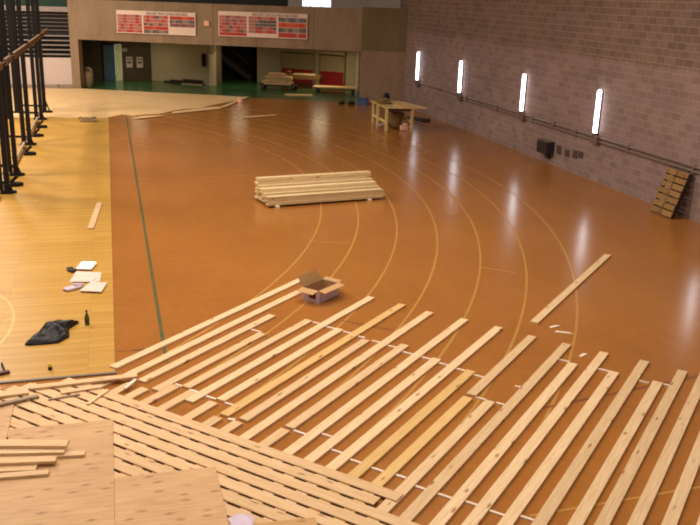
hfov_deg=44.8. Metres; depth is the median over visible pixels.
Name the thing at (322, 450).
plank
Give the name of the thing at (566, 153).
wall plate
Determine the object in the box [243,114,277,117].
scrap
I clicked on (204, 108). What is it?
scrap
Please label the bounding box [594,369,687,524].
plank
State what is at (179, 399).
plank
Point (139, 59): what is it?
notice sign
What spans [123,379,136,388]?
stick
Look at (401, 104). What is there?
sheet
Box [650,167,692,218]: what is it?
pallet
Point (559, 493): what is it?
plank
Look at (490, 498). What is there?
plank
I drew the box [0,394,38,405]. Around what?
board
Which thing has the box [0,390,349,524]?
board
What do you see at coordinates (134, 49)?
wall
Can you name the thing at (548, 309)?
plank
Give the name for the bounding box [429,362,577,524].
plank
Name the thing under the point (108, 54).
door
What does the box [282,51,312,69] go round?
window blind
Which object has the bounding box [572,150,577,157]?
wall plate
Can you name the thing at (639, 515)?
plank
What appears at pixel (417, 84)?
wall lamp
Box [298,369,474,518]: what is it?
plank
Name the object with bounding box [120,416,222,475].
plank
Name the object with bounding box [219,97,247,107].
scrap
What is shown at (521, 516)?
strip
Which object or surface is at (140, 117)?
scrap
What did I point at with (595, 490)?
plank
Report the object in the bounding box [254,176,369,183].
board
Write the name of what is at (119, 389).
plank
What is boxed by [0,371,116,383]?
trim
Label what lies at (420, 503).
plank
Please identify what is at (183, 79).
plank
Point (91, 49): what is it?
wall
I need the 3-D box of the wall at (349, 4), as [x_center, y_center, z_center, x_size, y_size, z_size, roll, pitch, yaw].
[-8.809,-17.189,46.401,27.000,9.000,0.200,4,18,8]
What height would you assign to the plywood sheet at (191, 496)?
0.016 m
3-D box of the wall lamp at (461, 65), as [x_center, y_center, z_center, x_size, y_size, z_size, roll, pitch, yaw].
[4.703,-7.726,36.102,0.193,1.636,0.340,-3,18,-15]
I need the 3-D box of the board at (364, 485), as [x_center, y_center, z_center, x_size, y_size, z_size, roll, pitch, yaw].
[-1.632,2.131,10.575,5.090,0.018,0.161,12,20,29]
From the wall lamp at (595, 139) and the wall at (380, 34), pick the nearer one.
the wall lamp at (595, 139)
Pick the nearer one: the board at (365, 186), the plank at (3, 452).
the plank at (3, 452)
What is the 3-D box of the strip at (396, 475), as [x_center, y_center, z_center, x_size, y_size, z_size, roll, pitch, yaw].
[0.591,2.477,9.833,0.130,0.020,0.035,12,20,28]
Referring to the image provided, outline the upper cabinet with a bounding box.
[201,54,205,66]
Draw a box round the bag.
[25,319,79,345]
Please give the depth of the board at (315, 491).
9.94 m
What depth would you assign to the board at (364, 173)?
23.13 m
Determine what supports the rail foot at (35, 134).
on the floor
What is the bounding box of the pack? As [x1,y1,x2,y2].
[400,123,407,130]
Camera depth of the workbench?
35.22 m
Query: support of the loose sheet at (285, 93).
on the floor
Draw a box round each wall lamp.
[415,52,420,86]
[457,61,463,100]
[518,74,527,119]
[591,89,603,143]
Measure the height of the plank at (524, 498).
0.036 m
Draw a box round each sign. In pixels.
[126,57,132,67]
[136,57,142,67]
[208,45,215,51]
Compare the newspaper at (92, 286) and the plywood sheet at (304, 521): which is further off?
the newspaper at (92, 286)
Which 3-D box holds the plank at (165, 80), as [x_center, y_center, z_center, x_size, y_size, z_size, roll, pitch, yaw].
[-9.833,-10.640,50.314,2.671,0.080,0.220,9,19,21]
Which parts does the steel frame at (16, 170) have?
post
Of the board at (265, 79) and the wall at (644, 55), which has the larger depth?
the board at (265, 79)
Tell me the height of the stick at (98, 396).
0.020 m
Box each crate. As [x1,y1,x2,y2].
[78,116,96,121]
[356,97,368,105]
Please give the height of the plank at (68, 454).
0.035 m
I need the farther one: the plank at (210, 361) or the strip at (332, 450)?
the plank at (210, 361)
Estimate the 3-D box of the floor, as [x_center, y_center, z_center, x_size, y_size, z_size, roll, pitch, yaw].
[-3.204,-3.182,27.474,26.500,0.034,60.000,-3,18,-15]
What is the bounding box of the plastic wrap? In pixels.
[63,283,83,291]
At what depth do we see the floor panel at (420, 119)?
38.34 m
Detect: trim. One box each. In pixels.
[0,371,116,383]
[355,51,359,89]
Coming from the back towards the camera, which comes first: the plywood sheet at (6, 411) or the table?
the table
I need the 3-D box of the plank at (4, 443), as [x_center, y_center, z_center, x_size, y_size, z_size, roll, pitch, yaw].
[-4.187,2.120,9.934,1.752,0.040,0.150,1,17,-3]
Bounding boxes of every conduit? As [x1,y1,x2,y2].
[419,82,699,169]
[461,98,699,174]
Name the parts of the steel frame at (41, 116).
post, post, post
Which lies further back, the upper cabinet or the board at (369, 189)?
the upper cabinet
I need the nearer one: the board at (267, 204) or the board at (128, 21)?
the board at (267, 204)
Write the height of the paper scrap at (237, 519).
0.041 m
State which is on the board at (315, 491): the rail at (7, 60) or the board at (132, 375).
the board at (132, 375)
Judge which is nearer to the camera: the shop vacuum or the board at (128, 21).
the shop vacuum
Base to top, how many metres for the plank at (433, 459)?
0.036 m
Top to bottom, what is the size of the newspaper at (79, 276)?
0.024 m
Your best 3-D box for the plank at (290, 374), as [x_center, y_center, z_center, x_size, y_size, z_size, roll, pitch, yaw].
[-0.350,1.380,13.195,0.142,0.036,5.100,12,20,28]
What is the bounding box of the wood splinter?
[555,331,572,333]
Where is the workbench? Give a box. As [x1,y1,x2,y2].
[371,101,414,130]
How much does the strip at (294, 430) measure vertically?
0.020 m
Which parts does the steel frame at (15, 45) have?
post, post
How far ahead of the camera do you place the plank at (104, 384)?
11.58 m
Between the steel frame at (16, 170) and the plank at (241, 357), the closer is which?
the plank at (241, 357)
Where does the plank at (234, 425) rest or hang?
on the floor
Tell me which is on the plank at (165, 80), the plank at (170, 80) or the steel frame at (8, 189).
the plank at (170, 80)
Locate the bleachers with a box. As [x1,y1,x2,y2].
[4,0,72,87]
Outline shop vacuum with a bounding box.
[383,93,389,98]
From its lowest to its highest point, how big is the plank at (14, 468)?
0.035 m
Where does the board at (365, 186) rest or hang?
on the board at (365, 188)
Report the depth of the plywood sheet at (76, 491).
9.31 m
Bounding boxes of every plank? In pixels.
[0,439,69,448]
[0,448,66,455]
[0,450,85,458]
[0,456,56,465]
[0,464,37,472]
[0,469,48,479]
[9,380,118,428]
[14,378,74,407]
[50,382,134,423]
[77,387,148,421]
[87,202,101,228]
[106,384,179,422]
[110,278,299,369]
[113,390,196,436]
[114,401,217,461]
[114,420,242,499]
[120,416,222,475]
[124,290,301,374]
[138,314,275,383]
[151,332,265,391]
[164,80,203,84]
[170,80,200,82]
[182,319,311,389]
[183,79,202,81]
[185,296,374,403]
[211,311,432,460]
[216,328,343,402]
[217,428,289,476]
[220,303,405,417]
[223,481,251,503]
[228,357,440,517]
[239,339,369,422]
[255,318,467,477]
[264,326,502,521]
[285,343,408,429]
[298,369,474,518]
[334,396,472,522]
[367,399,494,522]
[399,343,570,521]
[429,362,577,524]
[461,351,608,524]
[466,335,536,397]
[497,370,618,524]
[530,254,610,323]
[531,360,648,524]
[567,380,662,524]
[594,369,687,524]
[627,373,699,524]
[661,431,699,524]
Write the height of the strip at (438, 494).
0.020 m
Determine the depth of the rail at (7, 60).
25.82 m
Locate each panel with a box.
[181,83,201,85]
[405,116,430,121]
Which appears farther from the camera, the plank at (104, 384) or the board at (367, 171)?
the board at (367, 171)
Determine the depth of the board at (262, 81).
48.39 m
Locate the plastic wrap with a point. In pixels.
(74, 286)
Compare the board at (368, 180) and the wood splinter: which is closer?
the wood splinter
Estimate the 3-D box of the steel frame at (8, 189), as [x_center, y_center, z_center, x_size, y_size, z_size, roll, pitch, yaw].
[-9.535,-5.086,21.458,1.616,6.800,0.316,1,17,-4]
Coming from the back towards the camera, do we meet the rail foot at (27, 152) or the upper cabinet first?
the upper cabinet
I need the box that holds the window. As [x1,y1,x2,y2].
[302,0,330,7]
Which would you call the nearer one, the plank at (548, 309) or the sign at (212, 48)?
the plank at (548, 309)
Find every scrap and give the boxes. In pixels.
[134,115,164,118]
[170,107,222,113]
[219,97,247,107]
[228,514,253,524]
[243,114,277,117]
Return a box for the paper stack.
[76,261,96,269]
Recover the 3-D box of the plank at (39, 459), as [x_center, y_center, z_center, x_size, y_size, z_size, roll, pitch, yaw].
[-4.154,2.264,9.609,1.602,0.035,0.120,-1,18,-8]
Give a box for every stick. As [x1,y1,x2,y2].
[48,393,79,400]
[86,389,108,404]
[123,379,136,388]
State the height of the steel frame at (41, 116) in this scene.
6.800 m
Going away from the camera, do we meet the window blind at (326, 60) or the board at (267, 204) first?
the board at (267, 204)
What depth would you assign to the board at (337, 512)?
9.83 m
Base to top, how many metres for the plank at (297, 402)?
0.036 m
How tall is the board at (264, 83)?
0.085 m
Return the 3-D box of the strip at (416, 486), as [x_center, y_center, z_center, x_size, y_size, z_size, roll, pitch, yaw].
[0.799,2.552,9.618,0.128,0.020,0.035,12,20,28]
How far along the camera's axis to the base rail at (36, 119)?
28.32 m
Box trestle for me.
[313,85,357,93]
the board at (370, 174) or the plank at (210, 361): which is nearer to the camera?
the plank at (210, 361)
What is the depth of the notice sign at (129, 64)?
50.72 m
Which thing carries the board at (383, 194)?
on the board at (267, 204)
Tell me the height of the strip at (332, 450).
0.020 m
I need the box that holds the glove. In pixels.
[66,267,76,272]
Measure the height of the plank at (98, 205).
0.034 m
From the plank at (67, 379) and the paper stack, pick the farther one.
the paper stack
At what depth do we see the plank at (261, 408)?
12.07 m
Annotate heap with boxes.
[375,97,390,103]
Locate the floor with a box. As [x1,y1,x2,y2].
[0,75,699,524]
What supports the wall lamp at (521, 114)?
attached to the wall at (644, 55)
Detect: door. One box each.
[102,44,115,79]
[115,45,122,79]
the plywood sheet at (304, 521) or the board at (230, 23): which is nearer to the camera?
the plywood sheet at (304, 521)
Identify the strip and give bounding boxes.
[293,429,305,434]
[331,449,341,453]
[350,458,360,463]
[371,467,383,472]
[395,474,406,478]
[415,485,425,490]
[437,493,451,498]
[465,500,476,506]
[489,509,503,516]
[520,515,533,521]
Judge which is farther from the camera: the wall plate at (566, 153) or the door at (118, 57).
the door at (118, 57)
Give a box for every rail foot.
[10,174,23,186]
[24,145,35,155]
[33,128,43,136]
[37,120,46,127]
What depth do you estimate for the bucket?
35.76 m
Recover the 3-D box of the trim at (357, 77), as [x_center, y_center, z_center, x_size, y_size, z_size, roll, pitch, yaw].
[0.454,-11.262,49.559,0.180,2.400,0.300,6,18,12]
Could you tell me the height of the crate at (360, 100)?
0.360 m
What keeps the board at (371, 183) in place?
on the board
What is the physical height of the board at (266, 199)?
0.037 m
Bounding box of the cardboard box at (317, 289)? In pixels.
[297,270,344,303]
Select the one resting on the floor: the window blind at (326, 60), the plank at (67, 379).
the plank at (67, 379)
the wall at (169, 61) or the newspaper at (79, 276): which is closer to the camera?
the newspaper at (79, 276)
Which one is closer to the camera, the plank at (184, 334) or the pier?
the plank at (184, 334)
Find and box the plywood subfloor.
[11,88,242,117]
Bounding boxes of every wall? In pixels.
[67,0,407,103]
[82,40,103,79]
[102,40,151,79]
[124,0,399,8]
[151,42,215,85]
[221,45,256,79]
[254,47,360,88]
[400,0,699,222]
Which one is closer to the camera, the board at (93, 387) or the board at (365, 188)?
the board at (93, 387)
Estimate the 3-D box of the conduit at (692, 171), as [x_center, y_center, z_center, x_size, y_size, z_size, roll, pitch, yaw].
[8.157,-3.157,24.430,0.080,0.100,26.400,-3,18,-15]
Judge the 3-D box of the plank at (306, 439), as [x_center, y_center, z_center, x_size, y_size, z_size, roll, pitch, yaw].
[0.474,1.713,12.225,0.143,0.036,5.970,12,20,28]
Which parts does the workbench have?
leg, leg, leg, cross rail, leg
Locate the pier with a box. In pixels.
[216,45,221,84]
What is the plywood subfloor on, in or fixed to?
on the floor
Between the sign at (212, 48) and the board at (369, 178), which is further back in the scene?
the sign at (212, 48)
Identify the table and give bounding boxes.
[288,74,321,87]
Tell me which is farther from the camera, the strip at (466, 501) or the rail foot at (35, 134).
the rail foot at (35, 134)
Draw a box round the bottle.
[84,310,89,324]
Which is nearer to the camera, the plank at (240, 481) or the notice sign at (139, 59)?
the plank at (240, 481)
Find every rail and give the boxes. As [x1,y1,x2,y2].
[0,29,47,70]
[0,101,46,192]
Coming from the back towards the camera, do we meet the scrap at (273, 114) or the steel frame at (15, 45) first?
the scrap at (273, 114)
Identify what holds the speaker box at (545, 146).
attached to the wall at (644, 55)
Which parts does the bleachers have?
panel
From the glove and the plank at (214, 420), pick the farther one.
the glove
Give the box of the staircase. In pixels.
[222,46,251,80]
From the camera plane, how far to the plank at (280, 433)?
10.52 m
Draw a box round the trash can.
[83,67,93,86]
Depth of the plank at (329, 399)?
11.93 m
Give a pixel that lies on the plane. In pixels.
(4, 371)
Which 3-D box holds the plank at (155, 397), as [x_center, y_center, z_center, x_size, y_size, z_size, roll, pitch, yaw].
[-3.671,2.324,9.837,0.142,0.036,4.900,12,20,28]
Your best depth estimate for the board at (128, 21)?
44.28 m
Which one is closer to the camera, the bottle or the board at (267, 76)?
the bottle
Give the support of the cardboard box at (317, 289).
on the floor
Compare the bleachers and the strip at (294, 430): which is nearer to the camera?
the strip at (294, 430)
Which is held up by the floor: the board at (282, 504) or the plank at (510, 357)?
the plank at (510, 357)
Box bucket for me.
[388,111,403,128]
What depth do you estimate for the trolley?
48.45 m
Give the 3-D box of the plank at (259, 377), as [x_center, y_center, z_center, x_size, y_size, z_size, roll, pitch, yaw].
[-0.959,1.489,12.784,0.143,0.036,3.130,12,20,28]
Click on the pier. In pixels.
(218, 47)
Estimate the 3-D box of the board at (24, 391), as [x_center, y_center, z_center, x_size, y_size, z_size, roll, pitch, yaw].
[-4.906,1.780,11.219,1.241,0.045,0.160,-5,19,-22]
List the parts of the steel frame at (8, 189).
post, post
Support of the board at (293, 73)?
on the table
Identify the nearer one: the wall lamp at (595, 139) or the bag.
the bag
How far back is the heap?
35.99 m
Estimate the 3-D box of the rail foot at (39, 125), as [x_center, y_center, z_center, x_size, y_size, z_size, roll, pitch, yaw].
[-11.939,-5.380,32.966,0.370,0.308,0.320,-3,18,-15]
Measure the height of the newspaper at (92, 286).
0.012 m
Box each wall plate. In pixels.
[556,145,561,154]
[564,149,569,156]
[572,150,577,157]
[578,151,582,157]
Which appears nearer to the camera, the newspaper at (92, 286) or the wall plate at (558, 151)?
the newspaper at (92, 286)
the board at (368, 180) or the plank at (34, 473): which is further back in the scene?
the board at (368, 180)
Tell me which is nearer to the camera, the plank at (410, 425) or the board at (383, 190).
the plank at (410, 425)
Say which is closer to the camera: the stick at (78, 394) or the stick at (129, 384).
the stick at (78, 394)
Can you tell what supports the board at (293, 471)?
on the plank at (104, 384)
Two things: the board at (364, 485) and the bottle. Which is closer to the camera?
the board at (364, 485)
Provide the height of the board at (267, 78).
0.085 m
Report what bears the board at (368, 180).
on the board
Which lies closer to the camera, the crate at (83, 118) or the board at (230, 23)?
the crate at (83, 118)
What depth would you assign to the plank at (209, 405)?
11.11 m
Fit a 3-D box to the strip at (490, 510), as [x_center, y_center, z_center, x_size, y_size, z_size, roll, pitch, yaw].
[1.588,2.712,9.194,0.168,0.020,0.035,12,20,28]
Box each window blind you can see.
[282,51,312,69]
[320,54,343,72]
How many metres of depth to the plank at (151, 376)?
13.04 m
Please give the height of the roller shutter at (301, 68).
2.100 m
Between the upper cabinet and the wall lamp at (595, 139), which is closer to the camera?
the wall lamp at (595, 139)
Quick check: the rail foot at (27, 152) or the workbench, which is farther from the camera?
the workbench
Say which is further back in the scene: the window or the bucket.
the window
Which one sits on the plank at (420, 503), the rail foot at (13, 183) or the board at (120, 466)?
the board at (120, 466)
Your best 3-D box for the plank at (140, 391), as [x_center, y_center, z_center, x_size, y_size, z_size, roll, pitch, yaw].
[-4.073,2.345,9.726,0.142,0.036,4.900,12,20,28]
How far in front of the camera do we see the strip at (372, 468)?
9.95 m
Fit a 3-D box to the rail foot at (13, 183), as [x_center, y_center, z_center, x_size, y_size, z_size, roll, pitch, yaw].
[-9.166,-2.259,23.332,0.370,0.308,0.320,-3,18,-15]
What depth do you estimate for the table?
49.81 m
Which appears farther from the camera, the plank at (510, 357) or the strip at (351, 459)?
the plank at (510, 357)
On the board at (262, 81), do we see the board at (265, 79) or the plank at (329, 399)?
the board at (265, 79)
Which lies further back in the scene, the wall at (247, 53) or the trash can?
the wall at (247, 53)
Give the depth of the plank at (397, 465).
10.48 m
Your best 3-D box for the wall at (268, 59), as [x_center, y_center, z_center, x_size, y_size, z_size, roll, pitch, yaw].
[-0.604,-11.420,49.580,3.209,2.620,12.170,-15,24,-42]
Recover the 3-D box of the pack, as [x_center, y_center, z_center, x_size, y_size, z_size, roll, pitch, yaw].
[2.255,-5.670,35.446,0.300,0.310,0.235,-3,18,-15]
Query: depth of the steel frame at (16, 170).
23.93 m
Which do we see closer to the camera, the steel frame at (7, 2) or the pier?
the steel frame at (7, 2)
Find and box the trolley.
[259,83,298,90]
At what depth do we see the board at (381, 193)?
22.49 m
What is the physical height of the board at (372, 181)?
0.037 m
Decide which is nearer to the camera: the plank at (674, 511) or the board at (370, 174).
the plank at (674, 511)
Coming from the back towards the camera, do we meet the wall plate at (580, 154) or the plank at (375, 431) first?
the wall plate at (580, 154)
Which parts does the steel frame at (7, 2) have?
post, post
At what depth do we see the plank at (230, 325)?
13.63 m
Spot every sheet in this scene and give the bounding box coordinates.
[0,403,13,438]
[0,419,114,524]
[114,467,228,524]
[253,517,317,524]
[285,93,312,95]
[389,101,426,108]
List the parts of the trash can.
lid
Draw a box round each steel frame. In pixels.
[0,0,24,175]
[0,0,46,119]
[0,78,16,193]
[1,0,36,145]
[5,0,52,112]
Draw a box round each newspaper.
[69,271,100,282]
[79,281,106,291]
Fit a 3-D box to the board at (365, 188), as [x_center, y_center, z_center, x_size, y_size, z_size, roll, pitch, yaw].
[-0.737,-1.906,22.759,3.320,0.037,0.200,-6,19,-24]
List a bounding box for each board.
[0,388,28,397]
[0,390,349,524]
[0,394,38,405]
[0,401,298,520]
[5,386,384,524]
[7,428,230,524]
[10,417,270,522]
[25,383,419,524]
[30,373,137,389]
[53,386,379,505]
[60,384,101,394]
[74,384,402,501]
[116,10,195,35]
[218,11,307,38]
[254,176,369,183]
[256,170,370,179]
[256,173,370,180]
[256,174,370,182]
[257,177,372,186]
[258,180,371,187]
[260,180,375,190]
[260,183,376,191]
[262,81,288,83]
[262,185,379,194]
[262,188,368,196]
[264,83,289,84]
[265,79,286,81]
[265,188,382,198]
[265,192,382,201]
[265,196,382,205]
[266,193,382,202]
[267,76,291,78]
[267,78,291,80]
[268,190,383,199]
[268,194,383,203]
[293,73,314,75]
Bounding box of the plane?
[0,362,9,374]
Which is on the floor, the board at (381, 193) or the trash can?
the trash can
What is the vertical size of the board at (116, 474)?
0.018 m
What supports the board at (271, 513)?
on the plank at (454, 504)
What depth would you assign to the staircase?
52.83 m
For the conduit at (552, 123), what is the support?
attached to the wall at (644, 55)
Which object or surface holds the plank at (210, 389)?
on the floor
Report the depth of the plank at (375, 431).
11.43 m
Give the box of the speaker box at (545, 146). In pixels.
[536,138,554,158]
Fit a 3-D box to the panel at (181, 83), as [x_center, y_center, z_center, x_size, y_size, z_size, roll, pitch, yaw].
[-9.243,-10.415,49.712,1.281,0.050,0.300,9,19,22]

